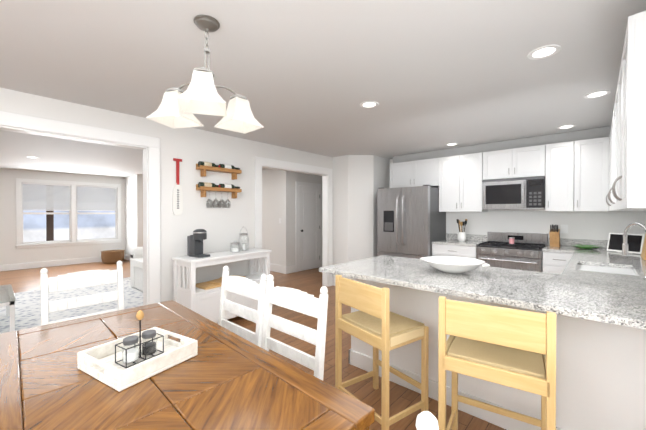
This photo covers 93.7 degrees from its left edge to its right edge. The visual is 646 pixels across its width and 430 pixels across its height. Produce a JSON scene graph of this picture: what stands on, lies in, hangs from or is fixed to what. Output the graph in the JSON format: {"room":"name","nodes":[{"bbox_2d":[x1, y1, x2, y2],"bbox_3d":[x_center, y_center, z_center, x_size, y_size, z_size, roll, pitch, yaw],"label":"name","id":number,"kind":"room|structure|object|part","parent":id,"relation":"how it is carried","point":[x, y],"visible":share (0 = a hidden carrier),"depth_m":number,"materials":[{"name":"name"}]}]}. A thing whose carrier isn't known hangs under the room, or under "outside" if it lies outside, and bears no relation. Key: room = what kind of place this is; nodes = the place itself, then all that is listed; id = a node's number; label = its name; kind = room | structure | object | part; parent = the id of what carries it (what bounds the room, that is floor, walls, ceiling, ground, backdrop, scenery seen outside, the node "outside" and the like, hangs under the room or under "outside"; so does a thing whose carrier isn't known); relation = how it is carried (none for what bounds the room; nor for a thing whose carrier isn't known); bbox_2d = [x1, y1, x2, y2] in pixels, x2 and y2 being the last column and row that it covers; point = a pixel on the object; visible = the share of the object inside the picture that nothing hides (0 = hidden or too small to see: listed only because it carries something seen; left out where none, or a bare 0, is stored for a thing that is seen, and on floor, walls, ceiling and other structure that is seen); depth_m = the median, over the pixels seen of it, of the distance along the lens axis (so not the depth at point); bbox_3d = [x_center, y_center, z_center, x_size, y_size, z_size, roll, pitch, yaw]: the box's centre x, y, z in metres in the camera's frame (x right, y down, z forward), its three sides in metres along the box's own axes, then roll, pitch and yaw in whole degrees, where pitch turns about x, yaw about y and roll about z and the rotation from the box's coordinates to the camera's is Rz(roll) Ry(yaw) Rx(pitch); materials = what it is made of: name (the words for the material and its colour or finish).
{"room":"kitchen","nodes":[
{"label":"kitchen","id":0,"kind":"room"},
{"bbox_2d":[0,168,124,264],"bbox_3d":[-7.544,0.112,7.321,0.120,2.440,4.980,0,0,42],"label":"wall","id":1,"kind":"structure","parent":0,"point":[10,253],"depth_m":7.61,"materials":[{"name":"white paint"}]},
{"bbox_2d":[15,178,121,248],"bbox_3d":[-6.739,-0.043,8.176,0.165,1.710,2.220,0,0,42],"label":"window","id":2,"kind":"structure","parent":1,"relation":"in","point":[73,231],"depth_m":8.12,"materials":[{"name":"white wood"}]},
{"bbox_2d":[22,183,116,210],"bbox_3d":[-6.720,-0.457,8.156,0.032,0.684,1.970,0,0,42],"label":"window blinds","id":3,"kind":"object","parent":2,"relation":"attached to","point":[94,198],"visible":0.9,"depth_m":8.02,"materials":[{"name":"white fabric"}]},
{"bbox_2d":[125,174,141,255],"bbox_3d":[-5.461,0.103,8.713,1.100,2.440,0.120,0,0,42],"label":"wall","id":4,"kind":"structure","parent":0,"point":[133,210],"depth_m":8.51,"materials":[{"name":"white paint"}]},
{"bbox_2d":[0,254,334,285],"bbox_3d":[-2.253,1.257,4.977,10.880,0.180,8.600,0,0,42],"label":"baseboard","id":5,"kind":"structure","parent":4,"relation":"attached to","point":[273,267],"depth_m":7.54,"materials":[{"name":"white"}]},
{"bbox_2d":[142,175,142,246],"bbox_3d":[-4.457,0.101,9.091,0.120,2.440,1.790,0,0,42],"label":"wall","id":6,"kind":"structure","parent":0,"point":[142,210],"depth_m":8.40,"materials":[{"name":"white paint"}]},
{"bbox_2d":[0,88,332,304],"bbox_3d":[-1.323,0.132,4.209,0.120,2.440,8.720,0,0,42],"label":"wall","id":7,"kind":"structure","parent":0,"point":[222,225],"depth_m":3.79,"materials":[{"name":"white paint"}]},
{"bbox_2d":[172,154,182,214],"bbox_3d":[-1.743,-0.365,3.635,0.020,0.740,0.120,0,0,42],"label":"sign","id":8,"kind":"object","parent":7,"relation":"attached to","point":[177,203],"visible":1,"depth_m":3.63,"materials":[{"name":"white"}]},
{"bbox_2d":[196,182,241,198],"bbox_3d":[-1.359,-0.321,3.989,0.115,0.188,0.590,0,0,42],"label":"shelf","id":9,"kind":"object","parent":7,"relation":"attached to","point":[203,187],"visible":1,"depth_m":3.91,"materials":[{"name":"brown wood"}]},
{"bbox_2d":[206,191,230,207],"bbox_3d":[-1.369,-0.202,3.977,0.080,0.215,0.338,0,0,42],"label":"stemware","id":10,"kind":"object","parent":9,"relation":"hanging from","point":[218,203],"visible":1,"depth_m":3.95,"materials":[{"name":"clear glass"}]},
{"bbox_2d":[196,161,241,179],"bbox_3d":[-1.359,-0.581,3.987,0.115,0.188,0.590,0,0,42],"label":"shelf","id":11,"kind":"object","parent":7,"relation":"attached to","point":[203,167],"visible":1,"depth_m":3.92,"materials":[{"name":"brown wood"}]},
{"bbox_2d":[0,259,505,429],"bbox_3d":[-2.253,1.377,4.978,11.120,0.060,8.840,0,0,42],"label":"floor","id":12,"kind":"structure","parent":0,"point":[309,281],"depth_m":3.25,"materials":[{"name":"brown wood"}]},
{"bbox_2d":[0,277,142,333],"bbox_3d":[-3.994,1.344,4.531,2.800,0.012,3.100,0,0,42],"label":"rug","id":13,"kind":"object","parent":12,"relation":"on","point":[27,309],"visible":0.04,"depth_m":4.48,"materials":[{"name":"white fabric"}]},
{"bbox_2d":[0,284,15,331],"bbox_3d":[-4.126,1.145,3.415,1.120,0.398,0.890,0,0,42],"label":"coffee table","id":14,"kind":"object","parent":13,"relation":"on","point":[7,298],"visible":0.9,"depth_m":3.39,"materials":[{"name":"white wood"}]},
{"bbox_2d":[130,247,142,290],"bbox_3d":[-2.908,0.833,5.622,0.980,0.980,0.960,0,0,42],"label":"armchair","id":15,"kind":"object","parent":13,"relation":"on","point":[136,267],"visible":0.29,"depth_m":5.47,"materials":[{"name":"beige fabric"}]},
{"bbox_2d":[40,261,123,325],"bbox_3d":[-1.585,0.863,2.076,0.487,1.004,0.482,0,0,42],"label":"head chair","id":16,"kind":"object","parent":12,"relation":"on","point":[79,279],"visible":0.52,"depth_m":2.18,"materials":[{"name":"white wood"}]},
{"bbox_2d":[101,250,124,263],"bbox_3d":[-5.851,1.163,8.438,0.550,0.325,0.550,0,0,42],"label":"basket","id":17,"kind":"object","parent":12,"relation":"on","point":[111,256],"visible":0.98,"depth_m":8.24,"materials":[{"name":"brown wicker"}]},
{"bbox_2d":[0,300,374,429],"bbox_3d":[-0.759,0.990,1.248,1.725,0.760,0.880,0,1,44],"label":"dining table","id":18,"kind":"object","parent":12,"relation":"on","point":[225,379],"visible":0.88,"depth_m":1.07,"materials":[{"name":"brown wood"}]},
{"bbox_2d":[77,327,197,391],"bbox_3d":[-0.760,0.577,1.259,0.316,0.065,0.316,0,0,30],"label":"tray","id":19,"kind":"object","parent":18,"relation":"on","point":[98,363],"visible":0.88,"depth_m":1.20,"materials":[{"name":"white wood"}]},
{"bbox_2d":[115,310,163,367],"bbox_3d":[-0.760,0.495,1.259,0.084,0.198,0.154,0,0,30],"label":"caddy","id":20,"kind":"object","parent":19,"relation":"on","point":[131,353],"visible":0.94,"depth_m":1.25,"materials":[{"name":"black"}]},
{"bbox_2d":[172,248,271,322],"bbox_3d":[-1.222,0.919,3.834,0.397,0.870,1.180,0,0,37],"label":"sideboard","id":21,"kind":"object","parent":12,"relation":"on","point":[189,294],"visible":0.71,"depth_m":3.48,"materials":[{"name":"white wood"}]},
{"bbox_2d":[187,229,209,257],"bbox_3d":[-1.487,0.323,3.573,0.325,0.324,0.155,0,0,37],"label":"coffee machine","id":22,"kind":"object","parent":21,"relation":"on","point":[195,242],"visible":1,"depth_m":3.52,"materials":[{"name":"grey plastic"}]},
{"bbox_2d":[196,275,244,289],"bbox_3d":[-1.256,0.822,3.768,0.296,0.064,0.605,0,0,37],"label":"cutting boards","id":23,"kind":"object","parent":21,"relation":"in","point":[211,284],"visible":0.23,"depth_m":3.61,"materials":[{"name":"brown wood"}]},
{"bbox_2d":[230,241,239,251],"bbox_3d":[-1.148,0.408,3.957,0.124,0.149,0.124,0,0,37],"label":"jar","id":24,"kind":"object","parent":21,"relation":"on","point":[235,248],"visible":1,"depth_m":3.92,"materials":[{"name":"clear glass"}]},
{"bbox_2d":[238,227,248,250],"bbox_3d":[-1.081,0.320,4.130,0.144,0.323,0.149,0,0,37],"label":"lantern","id":25,"kind":"object","parent":21,"relation":"on","point":[244,245],"visible":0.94,"depth_m":4.10,"materials":[{"name":"clear glass"}]},
{"bbox_2d":[218,266,266,346],"bbox_3d":[-0.676,0.865,1.845,0.482,1.004,0.487,0,0,42],"label":"chair","id":26,"kind":"object","parent":12,"relation":"on","point":[246,287],"visible":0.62,"depth_m":1.96,"materials":[{"name":"white wood"}]},
{"bbox_2d":[261,274,327,380],"bbox_3d":[-0.307,0.867,1.537,0.482,1.004,0.487,0,0,42],"label":"chair","id":27,"kind":"object","parent":12,"relation":"on","point":[297,300],"visible":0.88,"depth_m":1.64,"materials":[{"name":"white wood"}]},
{"bbox_2d":[335,274,428,429],"bbox_3d":[0.394,0.898,2.088,0.405,0.935,0.494,0,0,-34],"label":"stool","id":28,"kind":"object","parent":12,"relation":"on","point":[376,323],"visible":0.94,"depth_m":1.98,"materials":[{"name":"brown wood"}]},
{"bbox_2d":[377,185,445,258],"bbox_3d":[1.519,0.435,5.239,0.908,1.820,0.820,0,0,42],"label":"fridge","id":29,"kind":"object","parent":12,"relation":"on","point":[411,222],"visible":0.67,"depth_m":4.93,"materials":[{"name":"grey metal"}]},
{"bbox_2d":[415,411,438,429],"bbox_3d":[-0.117,0.873,0.557,0.487,1.004,0.482,0,0,42],"label":"chair","id":30,"kind":"object","parent":12,"relation":"on","point":[426,420],"visible":1,"depth_m":0.56,"materials":[{"name":"white wood"}]},
{"bbox_2d":[319,255,546,429],"bbox_3d":[0.863,0.898,2.369,1.496,0.929,1.020,0,0,42],"label":"countertop","id":31,"kind":"structure","parent":12,"relation":"on","point":[416,287],"depth_m":2.18,"materials":[{"name":"grey stone"}]},
{"bbox_2d":[420,256,489,273],"bbox_3d":[0.987,0.389,2.307,0.516,0.088,0.444,0,0,42],"label":"bowl","id":32,"kind":"object","parent":31,"relation":"on","point":[453,264],"visible":1,"depth_m":2.31,"materials":[{"name":"white ceramic"}]},
{"bbox_2d":[432,234,486,258],"bbox_3d":[2.156,0.833,4.775,0.646,1.029,0.668,0,0,42],"label":"countertop","id":33,"kind":"structure","parent":12,"relation":"on","point":[450,246],"depth_m":4.62,"materials":[{"name":"white"}]},
{"bbox_2d":[456,219,466,240],"bbox_3d":[2.229,0.241,4.851,0.165,0.352,0.175,0,0,42],"label":"crock","id":34,"kind":"object","parent":33,"relation":"on","point":[461,235],"visible":1,"depth_m":4.81,"materials":[{"name":"white ceramic"}]},
{"bbox_2d":[438,296,555,429],"bbox_3d":[0.926,0.900,1.633,0.494,0.935,0.405,0,0,33],"label":"stool","id":35,"kind":"object","parent":12,"relation":"on","point":[513,348],"visible":1,"depth_m":1.50,"materials":[{"name":"brown wood"}]},
{"bbox_2d":[476,232,547,271],"bbox_3d":[2.664,0.809,4.281,0.756,1.085,0.719,0,0,42],"label":"range","id":36,"kind":"object","parent":12,"relation":"on","point":[522,252],"visible":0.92,"depth_m":4.13,"materials":[{"name":"grey metal"}]},
{"bbox_2d":[509,237,514,243],"bbox_3d":[2.673,0.360,4.287,0.068,0.088,0.068,0,0,42],"label":"candle","id":37,"kind":"object","parent":36,"relation":"on","point":[511,240],"visible":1,"depth_m":4.26,"materials":[{"name":"pink wax"}]},
{"bbox_2d":[531,222,645,429],"bbox_3d":[2.470,0.704,2.582,0.660,1.315,3.496,0,0,42],"label":"countertop","id":38,"kind":"structure","parent":12,"relation":"on","point":[594,300],"depth_m":1.68,"materials":[{"name":"grey stone"}]},
{"bbox_2d":[549,224,559,246],"bbox_3d":[3.079,0.273,4.021,0.100,0.299,0.249,0,0,42],"label":"knife block","id":39,"kind":"object","parent":38,"relation":"on","point":[554,234],"visible":1,"depth_m":3.97,"materials":[{"name":"brown wood"}]},
{"bbox_2d":[571,244,601,248],"bbox_3d":[3.285,0.403,3.787,0.310,0.040,0.310,0,0,42],"label":"plate","id":40,"kind":"object","parent":38,"relation":"on","point":[579,246],"visible":1,"depth_m":3.77,"materials":[{"name":"green ceramic"}]},
{"bbox_2d":[641,234,645,259],"bbox_3d":[3.171,0.239,2.958,0.072,0.378,0.280,0,0,42],"label":"cutting board","id":41,"kind":"object","parent":38,"relation":"on","point":[643,254],"visible":0.95,"depth_m":2.97,"materials":[{"name":"brown wood"}]},
{"bbox_2d":[262,169,289,265],"bbox_3d":[-2.325,0.106,8.287,4.120,2.440,0.120,0,0,42],"label":"wall block","id":42,"kind":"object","parent":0,"point":[275,206],"visible":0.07,"depth_m":7.08,"materials":[{"name":"white paint"}]},
{"bbox_2d":[290,172,321,268],"bbox_3d":[-0.148,0.110,7.711,0.120,2.440,1.950,0,0,42],"label":"wall","id":43,"kind":"structure","parent":0,"point":[302,177],"depth_m":7.05,"materials":[{"name":"white paint"}]},
{"bbox_2d":[296,181,321,271],"bbox_3d":[-0.335,0.272,7.396,0.024,2.120,0.890,0,0,42],"label":"hall door","id":44,"kind":"structure","parent":43,"relation":"in","point":[309,224],"depth_m":7.37,"materials":[{"name":"white wood"}]},
{"bbox_2d":[0,0,645,176],"bbox_3d":[-2.253,-1.133,4.962,11.120,0.080,8.840,0,0,42],"label":"ceiling","id":45,"kind":"structure","parent":0,"point":[310,76],"depth_m":2.19,"materials":[{"name":"white paint"}]},
{"bbox_2d":[146,15,263,133],"bbox_3d":[-0.628,-0.801,1.711,0.635,0.541,0.557,0,0,42],"label":"chandelier","id":46,"kind":"object","parent":45,"relation":"hanging from","point":[206,23],"depth_m":1.68,"materials":[{"name":"white glass"}]},
{"bbox_3d":[-0.628,-0.613,1.712,0.635,0.164,0.557,0,0,42],"label":"chandelier shades","id":47,"kind":"part","parent":46,"relation":"part of","materials":[{"name":"white glass"}]},
{"bbox_2d":[360,101,378,107],"bbox_3d":[0.451,-1.076,2.958,0.184,0.006,0.184,0,0,42],"label":"recessed light","id":48,"kind":"object","parent":45,"relation":"in","point":[369,104],"visible":1,"depth_m":2.95,"materials":[{"name":"white"}]},
{"bbox_2d":[446,143,457,145],"bbox_3d":[1.988,-1.087,4.669,0.184,0.006,0.184,0,0,42],"label":"recessed light","id":49,"kind":"object","parent":45,"relation":"in","point":[451,144],"visible":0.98,"depth_m":4.67,"materials":[{"name":"white"}]},
{"bbox_2d":[527,44,560,59],"bbox_3d":[1.455,-1.070,1.995,0.184,0.006,0.184,0,0,42],"label":"recessed light","id":50,"kind":"object","parent":45,"relation":"in","point":[545,51],"visible":1,"depth_m":1.99,"materials":[{"name":"white"}]},
{"bbox_2d":[557,125,575,128],"bbox_3d":[2.991,-1.081,3.721,0.184,0.006,0.184,0,0,42],"label":"recessed light","id":51,"kind":"object","parent":45,"relation":"in","point":[566,126],"visible":0.96,"depth_m":3.72,"materials":[{"name":"white plastic"}]},
{"bbox_2d":[584,90,610,98],"bbox_3d":[2.446,-1.075,2.703,0.184,0.006,0.184,0,0,42],"label":"recessed light","id":52,"kind":"object","parent":45,"relation":"in","point":[596,94],"visible":1,"depth_m":2.70,"materials":[{"name":"white plastic"}]},
{"bbox_2d":[333,155,389,278],"bbox_3d":[0.750,0.121,5.884,0.704,2.440,0.914,0,0,42],"label":"wall","id":53,"kind":"structure","parent":0,"point":[359,181],"depth_m":5.55,"materials":[{"name":"white paint"}]},
{"bbox_2d":[390,159,645,239],"bbox_3d":[2.429,0.126,5.060,4.300,2.440,0.120,0,0,42],"label":"wall","id":54,"kind":"structure","parent":0,"point":[595,225],"depth_m":4.29,"materials":[{"name":"white paint"}]},
{"bbox_2d":[390,150,437,187],"bbox_3d":[1.682,-0.790,5.410,0.908,0.608,0.350,0,0,42],"label":"upper cabinet","id":55,"kind":"object","parent":54,"relation":"attached to","point":[417,169],"depth_m":5.28,"materials":[{"name":"white wood"}]},
{"bbox_2d":[435,144,487,210],"bbox_3d":[2.239,-0.572,4.907,0.711,1.038,0.350,0,0,42],"label":"upper cabinet","id":56,"kind":"object","parent":54,"relation":"attached to","point":[460,168],"depth_m":4.76,"materials":[{"name":"white wood"}]},
{"bbox_2d":[482,135,545,179],"bbox_3d":[2.789,-0.806,4.408,0.756,0.563,0.350,0,0,42],"label":"upper cabinet","id":57,"kind":"object","parent":54,"relation":"attached to","point":[524,157],"depth_m":4.28,"materials":[{"name":"white wood"}]},
{"bbox_2d":[482,176,544,209],"bbox_3d":[2.760,-0.299,4.380,0.756,0.436,0.434,0,0,42],"label":"microwave","id":58,"kind":"object","parent":57,"relation":"attached to","point":[515,193],"visible":0.98,"depth_m":4.23,"materials":[{"name":"grey metal"}]},
{"bbox_2d":[542,132,565,210],"bbox_3d":[3.202,-0.566,4.035,0.354,1.038,0.350,0,0,42],"label":"upper cabinet","id":59,"kind":"object","parent":54,"relation":"attached to","point":[555,177],"depth_m":3.97,"materials":[{"name":"white wood"}]},
{"bbox_2d":[561,225,567,232],"bbox_3d":[3.321,0.192,4.168,0.080,0.120,0.006,0,0,42],"label":"electrical outlet plate","id":60,"kind":"object","parent":54,"relation":"attached to","point":[564,228],"visible":1,"depth_m":4.16,"materials":[{"name":"white plastic"}]},
{"bbox_2d":[566,127,601,210],"bbox_3d":[3.379,-0.565,3.851,0.393,1.038,0.385,0,0,42],"label":"upper cabinet","id":61,"kind":"object","parent":54,"relation":"attached to","point":[600,169],"depth_m":3.78,"materials":[{"name":"white wood"}]},
{"label":"outside","id":62,"kind":"structure","parent":0,"visible":0},
{"bbox_2d":[23,184,114,241],"bbox_3d":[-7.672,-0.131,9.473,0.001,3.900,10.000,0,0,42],"label":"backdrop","id":63,"kind":"structure","parent":62,"point":[92,226],"depth_m":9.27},
{"bbox_3d":[1.397,0.153,0.807,0.120,2.440,7.570,0,0,42],"label":"wall","id":64,"kind":"structure","parent":0,"visible":0},
{"bbox_2d":[602,126,609,210],"bbox_3d":[3.396,-0.562,3.392,0.387,1.038,0.387,0,0,42],"label":"upper cabinet","id":65,"kind":"object","parent":64,"relation":"attached to","point":[605,130],"depth_m":3.63,"materials":[{"name":"white wood"}]},
{"bbox_2d":[606,203,609,210],"bbox_3d":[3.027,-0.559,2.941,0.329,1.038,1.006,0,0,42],"label":"upper cabinet","id":66,"kind":"object","parent":64,"relation":"attached to","point":[607,204],"depth_m":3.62,"materials":[{"name":"white wood"}]},
{"bbox_2d":[610,110,613,210],"bbox_3d":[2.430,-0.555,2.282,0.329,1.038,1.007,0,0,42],"label":"upper cabinet","id":67,"kind":"object","parent":64,"relation":"attached to","point":[612,124],"depth_m":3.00,"materials":[{"name":"white wood"}]},
{"bbox_2d":[614,11,645,210],"bbox_3d":[1.852,-0.551,1.644,0.329,1.038,0.948,0,0,42],"label":"upper cabinet","id":68,"kind":"object","parent":64,"relation":"attached to","point":[630,99],"depth_m":1.40,"materials":[{"name":"white wood"}]},
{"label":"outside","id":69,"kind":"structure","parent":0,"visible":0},
{"bbox_2d":[46,185,53,240],"bbox_3d":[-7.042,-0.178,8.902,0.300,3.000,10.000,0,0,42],"label":"post","id":70,"kind":"object","parent":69,"point":[49,227],"depth_m":8.37,"materials":[{"name":"brown"}]}
]}

